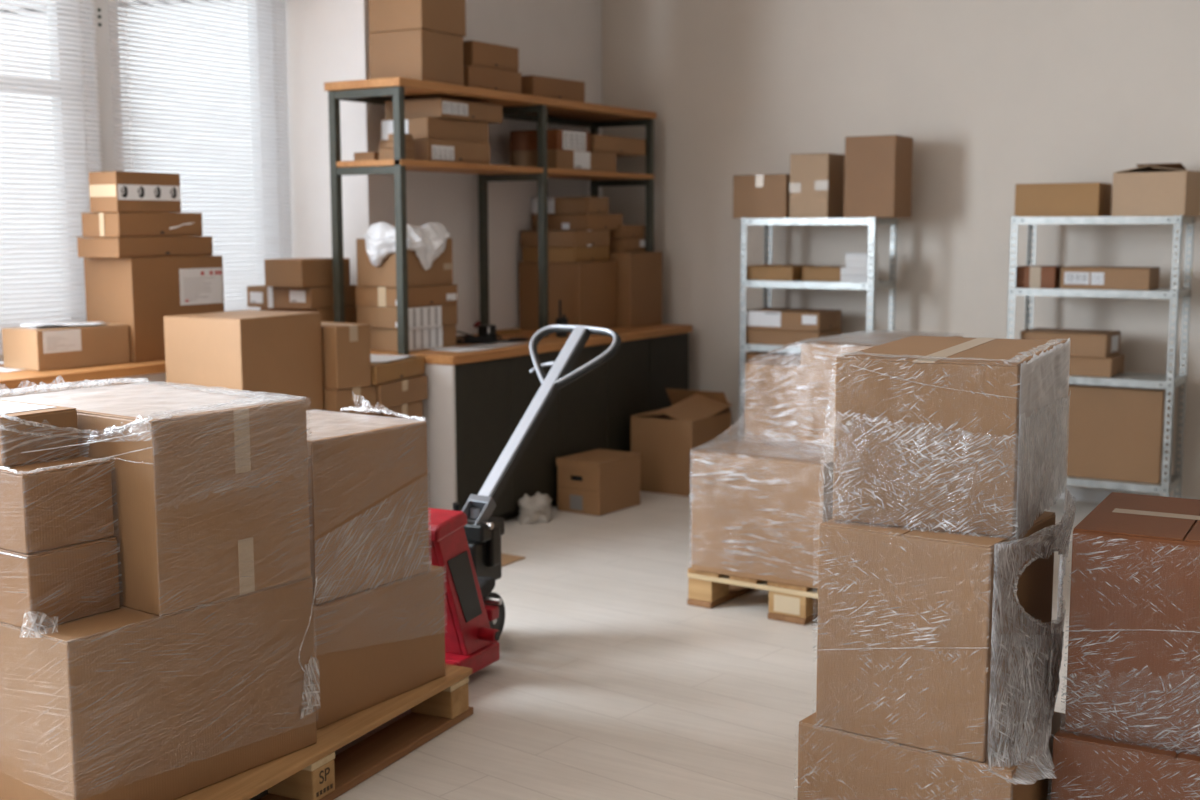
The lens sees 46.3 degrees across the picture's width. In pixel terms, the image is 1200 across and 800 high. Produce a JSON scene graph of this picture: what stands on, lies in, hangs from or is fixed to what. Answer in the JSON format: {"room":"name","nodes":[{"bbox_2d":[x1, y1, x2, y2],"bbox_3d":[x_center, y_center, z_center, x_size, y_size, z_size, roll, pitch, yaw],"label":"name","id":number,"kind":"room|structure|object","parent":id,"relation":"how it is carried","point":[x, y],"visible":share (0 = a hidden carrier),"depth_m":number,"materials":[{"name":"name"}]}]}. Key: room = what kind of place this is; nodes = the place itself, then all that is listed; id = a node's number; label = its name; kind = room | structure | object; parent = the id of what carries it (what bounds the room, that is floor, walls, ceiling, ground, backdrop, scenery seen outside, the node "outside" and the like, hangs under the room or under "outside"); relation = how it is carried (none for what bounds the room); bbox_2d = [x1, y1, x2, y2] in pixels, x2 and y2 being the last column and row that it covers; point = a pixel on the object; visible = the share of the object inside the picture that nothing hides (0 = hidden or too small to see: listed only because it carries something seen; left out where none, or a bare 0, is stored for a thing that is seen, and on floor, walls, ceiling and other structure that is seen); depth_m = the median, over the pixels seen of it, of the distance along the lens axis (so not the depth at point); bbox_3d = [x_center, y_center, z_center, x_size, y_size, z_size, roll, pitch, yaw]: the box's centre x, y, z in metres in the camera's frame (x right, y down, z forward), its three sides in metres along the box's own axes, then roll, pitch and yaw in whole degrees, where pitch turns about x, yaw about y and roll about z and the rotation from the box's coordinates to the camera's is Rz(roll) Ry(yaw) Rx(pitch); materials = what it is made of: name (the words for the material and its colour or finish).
{"room":"warehouse storage room","nodes":[
{"label":"warehouse storage room","id":0,"kind":"room"},
{"bbox_2d":[0,0,601,398],"bbox_3d":[-3.452,-0.673,4.265,0.800,3.300,11.940,4,8,31],"label":"wall","id":1,"kind":"structure","parent":0,"point":[327,40],"depth_m":7.57,"materials":[{"name":"white paint"}]},
{"bbox_2d":[0,0,88,361],"bbox_3d":[-2.731,-1.117,5.904,0.070,1.945,1.360,4,8,31],"label":"window","id":2,"kind":"structure","parent":1,"relation":"in","point":[1,358],"depth_m":6.35,"materials":[{"name":"white plastic"}]},
{"bbox_2d":[0,0,102,356],"bbox_3d":[-2.611,-1.124,5.820,0.040,1.911,1.305,4,8,31],"label":"blind","id":3,"kind":"object","parent":2,"relation":"attached to","point":[13,239],"visible":0.74,"depth_m":6.13,"materials":[{"name":"white plastic"}]},
{"bbox_2d":[0,360,165,390],"bbox_3d":[-3.929,0.206,3.320,0.600,0.040,9.636,4,8,31],"label":"countertop","id":4,"kind":"structure","parent":1,"relation":"on","point":[25,378],"depth_m":5.73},
{"bbox_2d":[2,323,129,370],"bbox_3d":[-2.265,-0.231,5.967,0.247,0.166,0.447,5,9,34],"label":"cardboard box","id":5,"kind":"object","parent":4,"relation":"on","point":[46,348],"visible":0.94,"depth_m":5.84,"materials":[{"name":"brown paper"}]},
{"bbox_2d":[84,255,223,362],"bbox_3d":[-2.008,-0.423,6.355,0.319,0.452,0.517,4,8,32],"label":"cardboard box","id":6,"kind":"object","parent":4,"relation":"on","point":[137,292],"visible":0.58,"depth_m":6.17,"materials":[{"name":"cardboard"}]},
{"bbox_2d":[76,236,212,257],"bbox_3d":[-2.026,-0.686,6.270,0.273,0.088,0.530,4,8,32],"label":"cardboard box","id":7,"kind":"object","parent":6,"relation":"on","point":[158,246],"visible":1,"depth_m":6.11,"materials":[{"name":"brown"}]},
{"bbox_2d":[81,212,202,236],"bbox_3d":[-2.029,-0.779,6.236,0.242,0.104,0.471,4,8,31],"label":"cardboard box","id":8,"kind":"object","parent":7,"relation":"on","point":[97,224],"visible":0.98,"depth_m":6.09,"materials":[{"name":"brown"}]},
{"bbox_2d":[89,171,180,212],"bbox_3d":[-2.034,-0.909,6.149,0.179,0.172,0.350,4,8,32],"label":"cardboard box","id":9,"kind":"object","parent":8,"relation":"on","point":[110,191],"visible":0.98,"depth_m":6.04,"materials":[{"name":"cardboard"}]},
{"bbox_2d":[184,277,214,300],"bbox_3d":[-1.813,-0.503,6.356,0.001,0.100,0.179,4,8,32],"label":"print","id":10,"kind":"object","parent":6,"relation":"attached to","point":[210,277],"depth_m":6.34},
{"bbox_2d":[259,306,356,322],"bbox_3d":[-1.470,-0.388,7.161,0.402,0.180,0.330,4,8,31],"label":"cardboard box","id":11,"kind":"object","parent":4,"relation":"on","point":[327,314],"visible":0.2,"depth_m":7.02,"materials":[{"name":"brown"}]},
{"bbox_2d":[246,285,357,308],"bbox_3d":[-1.508,-0.528,7.118,0.436,0.106,0.351,4,8,31],"label":"cardboard box","id":12,"kind":"object","parent":11,"relation":"on","point":[257,295],"visible":0.73,"depth_m":6.97,"materials":[{"name":"brown"}]},
{"bbox_2d":[264,258,349,287],"bbox_3d":[-1.459,-0.638,7.008,0.249,0.135,0.349,4,8,31],"label":"cardboard box","id":13,"kind":"object","parent":12,"relation":"on","point":[289,272],"visible":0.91,"depth_m":6.88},
{"bbox_2d":[79,0,122,212],"bbox_3d":[-2.316,-1.191,6.489,0.159,1.945,0.140,4,8,31],"label":"trim","id":14,"kind":"structure","parent":1,"relation":"attached to","point":[102,25],"depth_m":6.40,"materials":[{"name":"white plastic"}]},
{"bbox_2d":[116,0,278,284],"bbox_3d":[-2.042,-1.256,7.016,0.070,1.945,1.110,4,8,31],"label":"window","id":15,"kind":"structure","parent":1,"relation":"in","point":[253,0],"depth_m":7.37,"materials":[{"name":"white plastic"}]},
{"bbox_2d":[107,0,292,310],"bbox_3d":[-1.934,-1.261,6.913,0.040,1.911,1.130,4,8,31],"label":"blind","id":16,"kind":"object","parent":15,"relation":"attached to","point":[276,217],"visible":0.66,"depth_m":6.97,"materials":[{"name":"white plastic"}]},
{"bbox_2d":[249,491,1100,799],"bbox_3d":[0.130,1.287,2.293,9.200,0.120,12.340,4,8,31],"label":"floor","id":17,"kind":"structure","parent":0,"point":[605,683],"depth_m":4.65,"materials":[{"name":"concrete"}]},
{"bbox_2d":[174,664,472,799],"bbox_3d":[-1.113,0.962,3.843,0.881,0.149,1.523,3,8,25],"label":"wooden pallet","id":18,"kind":"object","parent":17,"relation":"on","point":[314,771],"visible":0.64,"depth_m":3.86,"materials":[{"name":"brown wood"}]},
{"bbox_2d":[0,576,316,799],"bbox_3d":[-1.270,0.688,3.605,0.780,0.451,0.716,5,9,35],"label":"cardboard box","id":19,"kind":"object","parent":18,"relation":"on","point":[122,703],"visible":0.65,"depth_m":3.27,"materials":[{"name":"cardboard"}]},
{"bbox_2d":[0,537,119,630],"bbox_3d":[-1.351,0.408,3.327,0.360,0.172,0.232,5,9,35],"label":"cardboard box","id":20,"kind":"object","parent":19,"relation":"on","point":[80,580],"visible":0.76,"depth_m":3.20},
{"bbox_2d":[0,456,113,553],"bbox_3d":[-1.358,0.231,3.311,0.360,0.181,0.228,5,9,35],"label":"cardboard box","id":21,"kind":"object","parent":20,"relation":"on","point":[41,510],"visible":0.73,"depth_m":3.18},
{"bbox_2d":[0,400,78,466],"bbox_3d":[-1.447,0.074,3.356,0.350,0.115,0.205,4,8,33],"label":"cardboard box","id":22,"kind":"object","parent":21,"relation":"on","point":[58,416],"visible":0.93,"depth_m":3.27,"materials":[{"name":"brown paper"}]},
{"bbox_2d":[6,387,310,615],"bbox_3d":[-1.150,0.228,3.609,0.661,0.458,0.464,5,9,36],"label":"cardboard box","id":23,"kind":"object","parent":19,"relation":"on","point":[220,511],"visible":0.53,"depth_m":3.35,"materials":[{"name":"beige"}]},
{"bbox_2d":[0,378,319,718],"bbox_3d":[-1.268,0.403,3.560,0.791,0.907,0.760,5,9,36],"label":"film","id":24,"kind":"object","parent":19,"relation":"attached to","point":[240,397],"visible":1,"depth_m":3.58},
{"bbox_2d":[313,565,444,729],"bbox_3d":[-0.810,0.681,4.120,0.460,0.336,0.552,4,8,32],"label":"cardboard box","id":25,"kind":"object","parent":18,"relation":"on","point":[373,646],"visible":0.38,"depth_m":3.98,"materials":[{"name":"cardboard"}]},
{"bbox_2d":[306,412,428,604],"bbox_3d":[-0.825,0.292,4.065,0.460,0.445,0.462,5,9,34],"label":"cardboard box","id":26,"kind":"object","parent":25,"relation":"on","point":[349,475],"visible":0.52,"depth_m":3.92,"materials":[{"name":"cardboard"}]},
{"bbox_2d":[306,391,429,599],"bbox_3d":[-0.816,0.362,4.079,0.489,0.712,0.560,4,8,31],"label":"film","id":27,"kind":"object","parent":25,"relation":"attached to","point":[364,417],"visible":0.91,"depth_m":4.10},
{"bbox_2d":[423,351,559,520],"bbox_3d":[-0.758,0.184,7.276,0.708,0.845,0.926,4,8,31],"label":"base cabinet","id":28,"kind":"object","parent":17,"relation":"on","point":[471,411],"visible":0.5,"depth_m":6.90,"materials":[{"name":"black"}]},
{"bbox_2d":[370,324,692,364],"bbox_3d":[-0.375,-0.337,7.849,0.740,0.043,2.420,4,8,31],"label":"countertop","id":29,"kind":"structure","parent":28,"relation":"on","point":[551,343],"depth_m":7.34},
{"bbox_2d":[370,325,455,351],"bbox_3d":[-0.965,-0.319,7.081,0.302,0.112,0.391,5,9,34],"label":"cardboard box","id":30,"kind":"object","parent":29,"relation":"on","point":[425,338],"visible":0.59,"depth_m":6.95,"materials":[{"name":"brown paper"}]},
{"bbox_2d":[357,304,457,328],"bbox_3d":[-0.967,-0.426,7.059,0.312,0.104,0.411,5,9,34],"label":"cardboard box","id":31,"kind":"object","parent":30,"relation":"on","point":[435,315],"visible":0.64,"depth_m":6.93,"materials":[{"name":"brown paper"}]},
{"bbox_2d":[355,284,457,306],"bbox_3d":[-0.969,-0.527,7.043,0.322,0.098,0.411,5,8,33],"label":"cardboard box","id":32,"kind":"object","parent":31,"relation":"on","point":[430,295],"visible":0.75,"depth_m":6.91,"materials":[{"name":"brown"}]},
{"bbox_2d":[356,238,452,286],"bbox_3d":[-0.976,-0.694,7.036,0.301,0.232,0.390,4,8,31],"label":"cardboard box","id":33,"kind":"object","parent":32,"relation":"on","point":[440,272],"visible":0.61,"depth_m":6.92,"materials":[{"name":"beige"}]},
{"bbox_2d":[364,222,449,269],"bbox_3d":[-0.945,-0.761,6.934,0.291,0.236,0.400,4,8,31],"label":"plastic bag","id":34,"kind":"object","parent":33,"relation":"on","point":[428,241],"visible":0.85,"depth_m":6.85,"materials":[{"name":"white"}]},
{"bbox_2d":[413,307,436,326],"bbox_3d":[-0.863,-0.410,6.936,0.001,0.089,0.177,5,9,34],"label":"print","id":35,"kind":"object","parent":31,"relation":"attached to","point":[414,322],"depth_m":6.92},
{"bbox_2d":[413,328,437,348],"bbox_3d":[-0.864,-0.307,6.962,0.001,0.094,0.183,5,9,34],"label":"print","id":36,"kind":"object","parent":30,"relation":"attached to","point":[429,331],"depth_m":6.95},
{"bbox_2d":[324,77,656,353],"bbox_3d":[-0.493,-1.008,7.796,0.470,1.302,2.460,4,8,31],"label":"storage shelf","id":37,"kind":"object","parent":29,"relation":"on","point":[541,110],"visible":0.8,"depth_m":7.25,"materials":[{"name":"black metal"}]},
{"bbox_2d":[369,29,463,85],"bbox_3d":[-0.913,-1.690,6.988,0.327,0.250,0.345,4,8,30],"label":"cardboard box","id":38,"kind":"object","parent":37,"relation":"on","point":[420,54],"visible":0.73,"depth_m":6.86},
{"bbox_2d":[369,0,465,36],"bbox_3d":[-0.906,-1.986,6.963,0.330,0.340,0.356,4,8,31],"label":"cardboard box","id":39,"kind":"object","parent":38,"relation":"on","point":[444,16],"visible":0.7,"depth_m":6.85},
{"bbox_2d":[378,139,489,163],"bbox_3d":[-0.840,-1.260,7.155,0.332,0.110,0.485,5,9,34],"label":"cardboard box","id":40,"kind":"object","parent":37,"relation":"on","point":[441,150],"visible":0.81,"depth_m":7.02,"materials":[{"name":"brown"}]},
{"bbox_2d":[381,117,488,142],"bbox_3d":[-0.842,-1.374,7.181,0.310,0.108,0.487,5,8,33],"label":"cardboard box","id":41,"kind":"object","parent":40,"relation":"on","point":[419,127],"visible":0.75,"depth_m":7.03,"materials":[{"name":"cardboard"}]},
{"bbox_2d":[384,98,502,123],"bbox_3d":[-0.800,-1.483,7.237,0.362,0.092,0.526,4,8,31],"label":"cardboard box","id":42,"kind":"object","parent":41,"relation":"on","point":[433,107],"visible":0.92,"depth_m":7.04,"materials":[{"name":"brown"}]},
{"bbox_2d":[464,65,521,93],"bbox_3d":[-0.676,-1.676,7.405,0.322,0.118,0.455,5,8,33],"label":"cardboard box","id":43,"kind":"object","parent":37,"relation":"on","point":[474,76],"visible":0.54,"depth_m":7.30,"materials":[{"name":"brown"}]},
{"bbox_2d":[463,40,518,71],"bbox_3d":[-0.676,-1.801,7.407,0.322,0.126,0.400,4,8,33],"label":"cardboard box","id":44,"kind":"object","parent":43,"relation":"on","point":[475,53],"visible":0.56,"depth_m":7.28,"materials":[{"name":"brown"}]},
{"bbox_2d":[521,75,584,101],"bbox_3d":[-0.349,-1.740,7.909,0.312,0.120,0.470,5,9,36],"label":"cardboard box","id":45,"kind":"object","parent":37,"relation":"on","point":[564,89],"visible":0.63,"depth_m":7.78,"materials":[{"name":"brown"}]},
{"bbox_2d":[510,149,616,171],"bbox_3d":[-0.205,-1.384,8.157,0.332,0.108,0.600,5,9,34],"label":"cardboard box","id":46,"kind":"object","parent":37,"relation":"on","point":[556,158],"visible":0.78,"depth_m":7.97,"materials":[{"name":"cardboard"}]},
{"bbox_2d":[510,129,590,151],"bbox_3d":[-0.281,-1.483,8.054,0.322,0.112,0.356,4,8,32],"label":"cardboard box","id":47,"kind":"object","parent":46,"relation":"on","point":[524,140],"visible":0.8,"depth_m":7.93,"materials":[{"name":"cardboard"}]},
{"bbox_2d":[591,135,645,156],"bbox_3d":[-0.006,-1.528,8.451,0.322,0.100,0.555,5,8,33],"label":"cardboard box","id":48,"kind":"object","parent":46,"relation":"on","point":[620,146],"visible":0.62,"depth_m":8.35,"materials":[{"name":"brown"}]},
{"bbox_2d":[456,321,529,343],"bbox_3d":[-0.639,-0.356,7.373,0.607,0.110,0.214,-7,10,-43],"label":"power cable","id":49,"kind":"object","parent":29,"relation":"on","point":[487,334],"visible":0.96,"depth_m":7.42,"materials":[{"name":"plastic"}]},
{"bbox_2d":[519,261,616,329],"bbox_3d":[-0.190,-0.627,8.383,0.430,0.400,0.410,4,8,32],"label":"cardboard box","id":50,"kind":"object","parent":29,"relation":"on","point":[587,291],"visible":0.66,"depth_m":8.24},
{"bbox_2d":[522,246,608,261],"bbox_3d":[-0.203,-0.871,8.358,0.372,0.088,0.390,4,8,30],"label":"cardboard box","id":51,"kind":"object","parent":50,"relation":"on","point":[529,253],"visible":0.89,"depth_m":8.22,"materials":[{"name":"brown"}]},
{"bbox_2d":[520,230,609,246],"bbox_3d":[-0.205,-0.964,8.352,0.387,0.094,0.390,4,8,31],"label":"cardboard box","id":52,"kind":"object","parent":51,"relation":"on","point":[556,238],"visible":0.88,"depth_m":8.19,"materials":[{"name":"brown"}]},
{"bbox_2d":[531,214,622,229],"bbox_3d":[-0.135,-1.075,8.466,0.402,0.095,0.401,4,8,32],"label":"cardboard box","id":53,"kind":"object","parent":52,"relation":"on","point":[555,221],"visible":0.97,"depth_m":8.30,"materials":[{"name":"brown"}]},
{"bbox_2d":[531,197,608,213],"bbox_3d":[-0.178,-1.163,8.387,0.402,0.096,0.242,4,8,32],"label":"cardboard box","id":54,"kind":"object","parent":53,"relation":"on","point":[556,205],"visible":0.9,"depth_m":8.28,"materials":[{"name":"brown"}]},
{"bbox_2d":[609,251,661,327],"bbox_3d":[0.107,-0.691,8.685,0.420,0.450,0.395,4,8,31],"label":"cardboard box","id":55,"kind":"object","parent":29,"relation":"on","point":[639,274],"visible":0.5,"depth_m":8.49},
{"bbox_2d":[609,238,644,251],"bbox_3d":[0.080,-0.964,8.711,0.332,0.084,0.300,4,8,31],"label":"cardboard box","id":56,"kind":"object","parent":55,"relation":"on","point":[616,244],"visible":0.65,"depth_m":8.55,"materials":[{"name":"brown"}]},
{"bbox_2d":[610,225,644,237],"bbox_3d":[0.064,-1.044,8.683,0.332,0.078,0.290,4,8,31],"label":"cardboard box","id":57,"kind":"object","parent":56,"relation":"on","point":[624,231],"visible":0.49,"depth_m":8.55,"materials":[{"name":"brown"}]},
{"bbox_2d":[428,325,620,675],"bbox_3d":[-0.661,0.379,4.620,0.603,1.110,2.348,3,8,26],"label":"jack","id":58,"kind":"object","parent":17,"relation":"on","point":[466,543],"visible":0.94,"depth_m":4.91,"materials":[{"name":"red paint"}]},
{"bbox_2d":[517,492,551,523],"bbox_3d":[-0.337,0.545,7.196,0.194,0.147,0.218,4,8,31],"label":"film","id":59,"kind":"object","parent":17,"relation":"on","point":[537,509],"visible":1,"depth_m":7.15,"materials":[{"name":"beige plastic"}]},
{"bbox_2d":[556,449,640,515],"bbox_3d":[-0.005,0.437,7.517,0.279,0.281,0.393,5,9,35],"label":"box","id":60,"kind":"object","parent":17,"relation":"on","point":[597,482],"visible":1,"depth_m":7.39,"materials":[{"name":"cardboard"}]},
{"bbox_2d":[550,338,648,504],"bbox_3d":[-0.262,0.084,8.079,0.707,0.844,0.964,4,8,31],"label":"base cabinet","id":61,"kind":"object","parent":17,"relation":"on","point":[597,408],"visible":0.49,"depth_m":7.87,"materials":[{"name":"black plastic"}]},
{"bbox_2d":[647,333,688,410],"bbox_3d":[0.121,0.006,8.696,0.707,0.844,0.488,4,8,31],"label":"base cabinet","id":62,"kind":"object","parent":17,"relation":"on","point":[668,355],"visible":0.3,"depth_m":8.45,"materials":[{"name":"black plastic"}]},
{"bbox_2d":[631,388,732,496],"bbox_3d":[0.477,0.231,8.093,0.408,0.545,0.493,4,8,31],"label":"open box","id":63,"kind":"object","parent":17,"relation":"on","point":[665,439],"visible":0.81,"depth_m":7.92,"materials":[{"name":"cardboard"}]},
{"bbox_2d":[687,567,817,624],"bbox_3d":[1.087,0.704,5.878,0.880,0.149,1.332,5,9,34],"label":"wooden pallet","id":64,"kind":"object","parent":17,"relation":"on","point":[789,603],"visible":0.2,"depth_m":5.40,"materials":[{"name":"brown wood"}]},
{"bbox_2d":[692,437,833,588],"bbox_3d":[0.748,0.425,5.595,0.561,0.475,0.560,5,8,33],"label":"cardboard box","id":65,"kind":"object","parent":64,"relation":"on","point":[722,513],"visible":0.55,"depth_m":5.36,"materials":[{"name":"cardboard"}]},
{"bbox_2d":[745,357,800,445],"bbox_3d":[0.791,0.000,5.785,0.252,0.318,0.350,5,8,33],"label":"cardboard box","id":66,"kind":"object","parent":65,"relation":"on","point":[770,389],"visible":0.51,"depth_m":5.65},
{"bbox_2d":[690,330,963,582],"bbox_3d":[0.936,0.199,5.674,0.799,0.914,0.968,4,8,31],"label":"film","id":67,"kind":"object","parent":65,"relation":"attached to","point":[787,346],"visible":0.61,"depth_m":5.50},
{"bbox_2d":[799,332,962,452],"bbox_3d":[1.141,-0.035,5.650,0.385,0.418,0.700,5,9,35],"label":"cardboard box","id":68,"kind":"object","parent":65,"relation":"on","point":[818,372],"visible":0.28,"depth_m":5.44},
{"bbox_2d":[739,217,896,437],"bbox_3d":[1.243,-0.271,8.067,0.809,1.545,0.356,4,8,31],"label":"metal rack","id":69,"kind":"object","parent":17,"relation":"on","point":[871,284],"visible":0.36,"depth_m":7.94,"materials":[{"name":"metal"}]},
{"bbox_2d":[733,174,789,217],"bbox_3d":[0.979,-1.175,8.115,0.332,0.247,0.282,4,8,30],"label":"cardboard box","id":70,"kind":"object","parent":69,"relation":"on","point":[754,196],"visible":0.78,"depth_m":7.99,"materials":[{"name":"beige"}]},
{"bbox_2d":[746,264,814,280],"bbox_3d":[1.041,-0.739,8.134,0.309,0.084,0.300,5,8,33],"label":"cardboard box","id":71,"kind":"object","parent":69,"relation":"on","point":[766,272],"visible":0.82,"depth_m":8.01,"materials":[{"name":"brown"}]},
{"bbox_2d":[743,328,841,345],"bbox_3d":[1.115,-0.373,8.145,0.482,0.088,0.320,4,8,32],"label":"cardboard box","id":72,"kind":"object","parent":69,"relation":"on","point":[753,336],"visible":0.56,"depth_m":8.02,"materials":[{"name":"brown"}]},
{"bbox_2d":[746,307,840,330],"bbox_3d":[1.117,-0.469,8.130,0.472,0.104,0.322,4,8,32],"label":"cardboard box","id":73,"kind":"object","parent":72,"relation":"on","point":[761,318],"visible":1,"depth_m":8.00,"materials":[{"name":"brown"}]},
{"bbox_2d":[789,153,844,217],"bbox_3d":[1.228,-1.208,7.936,0.231,0.356,0.241,4,8,31],"label":"cardboard box","id":74,"kind":"object","parent":69,"relation":"on","point":[816,187],"visible":0.95,"depth_m":7.84,"materials":[{"name":"beige"}]},
{"bbox_2d":[801,266,845,281],"bbox_3d":[1.312,-0.722,8.009,0.262,0.080,0.220,5,8,33],"label":"cardboard box","id":75,"kind":"object","parent":69,"relation":"on","point":[808,273],"visible":0.59,"depth_m":7.93,"materials":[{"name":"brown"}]},
{"bbox_2d":[844,135,912,217],"bbox_3d":[1.538,-1.228,7.752,0.290,0.440,0.280,4,8,31],"label":"cardboard box","id":76,"kind":"object","parent":69,"relation":"on","point":[878,169],"visible":0.97,"depth_m":7.64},
{"bbox_2d":[797,710,1064,799],"bbox_3d":[0.787,0.920,3.286,0.507,0.360,0.420,5,9,36],"label":"cardboard box","id":77,"kind":"object","parent":17,"relation":"on","point":[897,772],"visible":0.47,"depth_m":3.12,"materials":[{"name":"cardboard"}]},
{"bbox_2d":[795,338,1075,799],"bbox_3d":[0.892,0.479,3.370,0.589,1.224,0.818,4,8,31],"label":"film","id":78,"kind":"object","parent":77,"relation":"attached to","point":[1044,379],"visible":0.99,"depth_m":3.08,"materials":[{"name":"plastic"}]},
{"bbox_2d":[816,511,1055,761],"bbox_3d":[0.780,0.504,3.251,0.398,0.471,0.430,5,9,35],"label":"cardboard box","id":79,"kind":"object","parent":77,"relation":"on","point":[943,568],"visible":0.71,"depth_m":3.08,"materials":[{"name":"cardboard"}]},
{"bbox_2d":[833,336,1065,536],"bbox_3d":[0.860,0.061,3.382,0.400,0.373,0.692,3,8,26],"label":"cardboard box","id":80,"kind":"object","parent":79,"relation":"on","point":[997,416],"visible":0.8,"depth_m":3.08,"materials":[{"name":"beige"}]},
{"bbox_2d":[1007,215,1194,497],"bbox_3d":[2.555,-0.170,7.231,0.826,1.545,0.376,4,8,31],"label":"metal rack","id":81,"kind":"object","parent":17,"relation":"on","point":[1169,382],"visible":0.69,"depth_m":7.06,"materials":[{"name":"metal"}]},
{"bbox_2d":[1016,265,1064,287],"bbox_3d":[2.287,-0.640,7.292,0.200,0.110,0.201,4,8,31],"label":"cardboard box","id":82,"kind":"object","parent":81,"relation":"on","point":[1028,276],"visible":0.93,"depth_m":7.21,"materials":[{"name":"beige"}]},
{"bbox_2d":[1014,183,1111,216],"bbox_3d":[2.388,-1.029,7.234,0.419,0.168,0.290,4,8,31],"label":"cardboard box","id":83,"kind":"object","parent":81,"relation":"on","point":[1046,199],"visible":0.94,"depth_m":7.11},
{"bbox_2d":[1069,353,1124,376],"bbox_3d":[2.486,-0.190,7.294,0.402,0.098,0.300,4,8,32],"label":"cardboard box","id":84,"kind":"object","parent":81,"relation":"on","point":[1113,365],"visible":0.57,"depth_m":7.13,"materials":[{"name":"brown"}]},
{"bbox_2d":[1020,328,1120,357],"bbox_3d":[2.446,-0.301,7.301,0.439,0.118,0.285,5,8,33],"label":"cardboard box","id":85,"kind":"object","parent":84,"relation":"on","point":[1083,342],"visible":0.78,"depth_m":7.16,"materials":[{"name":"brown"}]},
{"bbox_2d":[1060,266,1159,289],"bbox_3d":[2.595,-0.621,7.142,0.432,0.108,0.252,4,8,32],"label":"cardboard box","id":86,"kind":"object","parent":81,"relation":"on","point":[1071,277],"visible":1,"depth_m":7.04,"materials":[{"name":"cardboard"}]},
{"bbox_2d":[1065,384,1170,483],"bbox_3d":[2.647,0.155,7.234,0.520,0.470,0.300,4,8,31],"label":"cardboard box","id":87,"kind":"object","parent":81,"relation":"on","point":[1115,432],"visible":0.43,"depth_m":7.09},
{"bbox_2d":[1111,163,1199,215],"bbox_3d":[2.775,-1.046,6.992,0.352,0.260,0.260,5,9,38],"label":"open box","id":88,"kind":"object","parent":81,"relation":"on","point":[1163,189],"visible":0.98,"depth_m":6.90,"materials":[{"name":"cardboard"}]},
{"bbox_2d":[1051,722,1199,799],"bbox_3d":[1.302,0.921,3.115,0.500,0.398,0.400,4,8,31],"label":"cardboard box","id":89,"kind":"object","parent":17,"relation":"on","point":[1080,757],"visible":0.57,"depth_m":2.99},
{"bbox_2d":[1050,534,1199,797],"bbox_3d":[1.337,0.689,3.136,0.515,0.862,0.544,4,8,31],"label":"film","id":90,"kind":"object","parent":89,"relation":"attached to","point":[1105,708],"visible":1,"depth_m":2.98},
{"bbox_2d":[1065,492,1199,752],"bbox_3d":[1.326,0.487,3.141,0.445,0.453,0.476,4,8,29],"label":"cardboard box","id":91,"kind":"object","parent":89,"relation":"on","point":[1149,522],"visible":0.99,"depth_m":2.98,"materials":[{"name":"brown"}]},
{"bbox_3d":[-1.243,0.386,6.402,0.400,0.660,0.300,5,9,34],"label":"cardboard box","id":92,"kind":"object","parent":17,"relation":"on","visible":0},
{"bbox_2d":[323,385,375,414],"bbox_3d":[-1.221,-0.004,6.321,0.352,0.131,0.245,5,9,35],"label":"cardboard box","id":93,"kind":"object","parent":92,"relation":"on","point":[333,399],"visible":0.41,"depth_m":6.19,"materials":[{"name":"beige"}]},
{"bbox_2d":[321,321,370,389],"bbox_3d":[-1.220,-0.204,6.275,0.352,0.275,0.200,5,9,37],"label":"cardboard box","id":94,"kind":"object","parent":93,"relation":"on","point":[346,356],"visible":0.58,"depth_m":6.15,"materials":[{"name":"beige"}]},
{"bbox_3d":[-1.529,0.475,6.097,0.420,0.560,0.470,4,8,28],"label":"cardboard box","id":95,"kind":"object","parent":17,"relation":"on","visible":0},
{"bbox_2d":[164,310,322,409],"bbox_3d":[-1.518,-0.085,6.015,0.425,0.567,0.500,4,8,28],"label":"cardboard box","id":96,"kind":"object","parent":95,"relation":"on","point":[274,352],"visible":0.62,"depth_m":5.83,"materials":[{"name":"cardboard"}]},
{"bbox_3d":[-1.076,0.484,6.677,0.360,0.397,0.340,3,8,25],"label":"cardboard box","id":97,"kind":"object","parent":17,"relation":"on","visible":0},
{"bbox_2d":[377,400,422,419],"bbox_3d":[-1.076,0.149,6.627,0.362,0.278,0.340,3,8,23],"label":"cardboard box","id":98,"kind":"object","parent":97,"relation":"on","point":[412,409],"visible":0.19,"depth_m":6.57,"materials":[{"name":"beige"}]},
{"bbox_2d":[371,375,427,408],"bbox_3d":[-1.071,-0.046,6.586,0.362,0.114,0.420,3,8,23],"label":"cardboard box","id":99,"kind":"object","parent":98,"relation":"on","point":[411,389],"visible":0.38,"depth_m":6.49,"materials":[{"name":"beige"}]},
{"bbox_2d":[371,356,424,384],"bbox_3d":[-1.115,-0.146,6.564,0.422,0.084,0.470,3,8,20],"label":"cardboard box","id":100,"kind":"object","parent":99,"relation":"on","point":[381,372],"visible":0.45,"depth_m":6.45,"materials":[{"name":"brown"}]},
{"bbox_2d":[602,0,1199,497],"bbox_3d":[3.299,-1.052,7.205,9.200,3.300,0.180,4,8,31],"label":"wall","id":101,"kind":"structure","parent":0,"point":[992,97],"depth_m":7.95,"materials":[{"name":"paint"}]},
{"bbox_2d":[1057,486,1199,501],"bbox_3d":[3.507,0.580,7.166,8.200,0.070,0.014,4,8,31],"label":"baseboard","id":102,"kind":"structure","parent":101,"relation":"attached to","point":[1082,494],"depth_m":7.66,"materials":[{"name":"white"}]},
{"label":"outside","id":103,"kind":"structure","parent":0,"visible":0},
{"bbox_3d":[-20.153,-1.666,30.014,54.250,0.200,90.000,4,8,31],"label":"ground","id":104,"kind":"structure","parent":103,"visible":0},
{"bbox_2d":[0,0,255,322],"bbox_3d":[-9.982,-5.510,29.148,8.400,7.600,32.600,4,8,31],"label":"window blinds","id":105,"kind":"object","parent":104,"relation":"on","point":[0,0],"visible":0.12,"depth_m":24.99,"materials":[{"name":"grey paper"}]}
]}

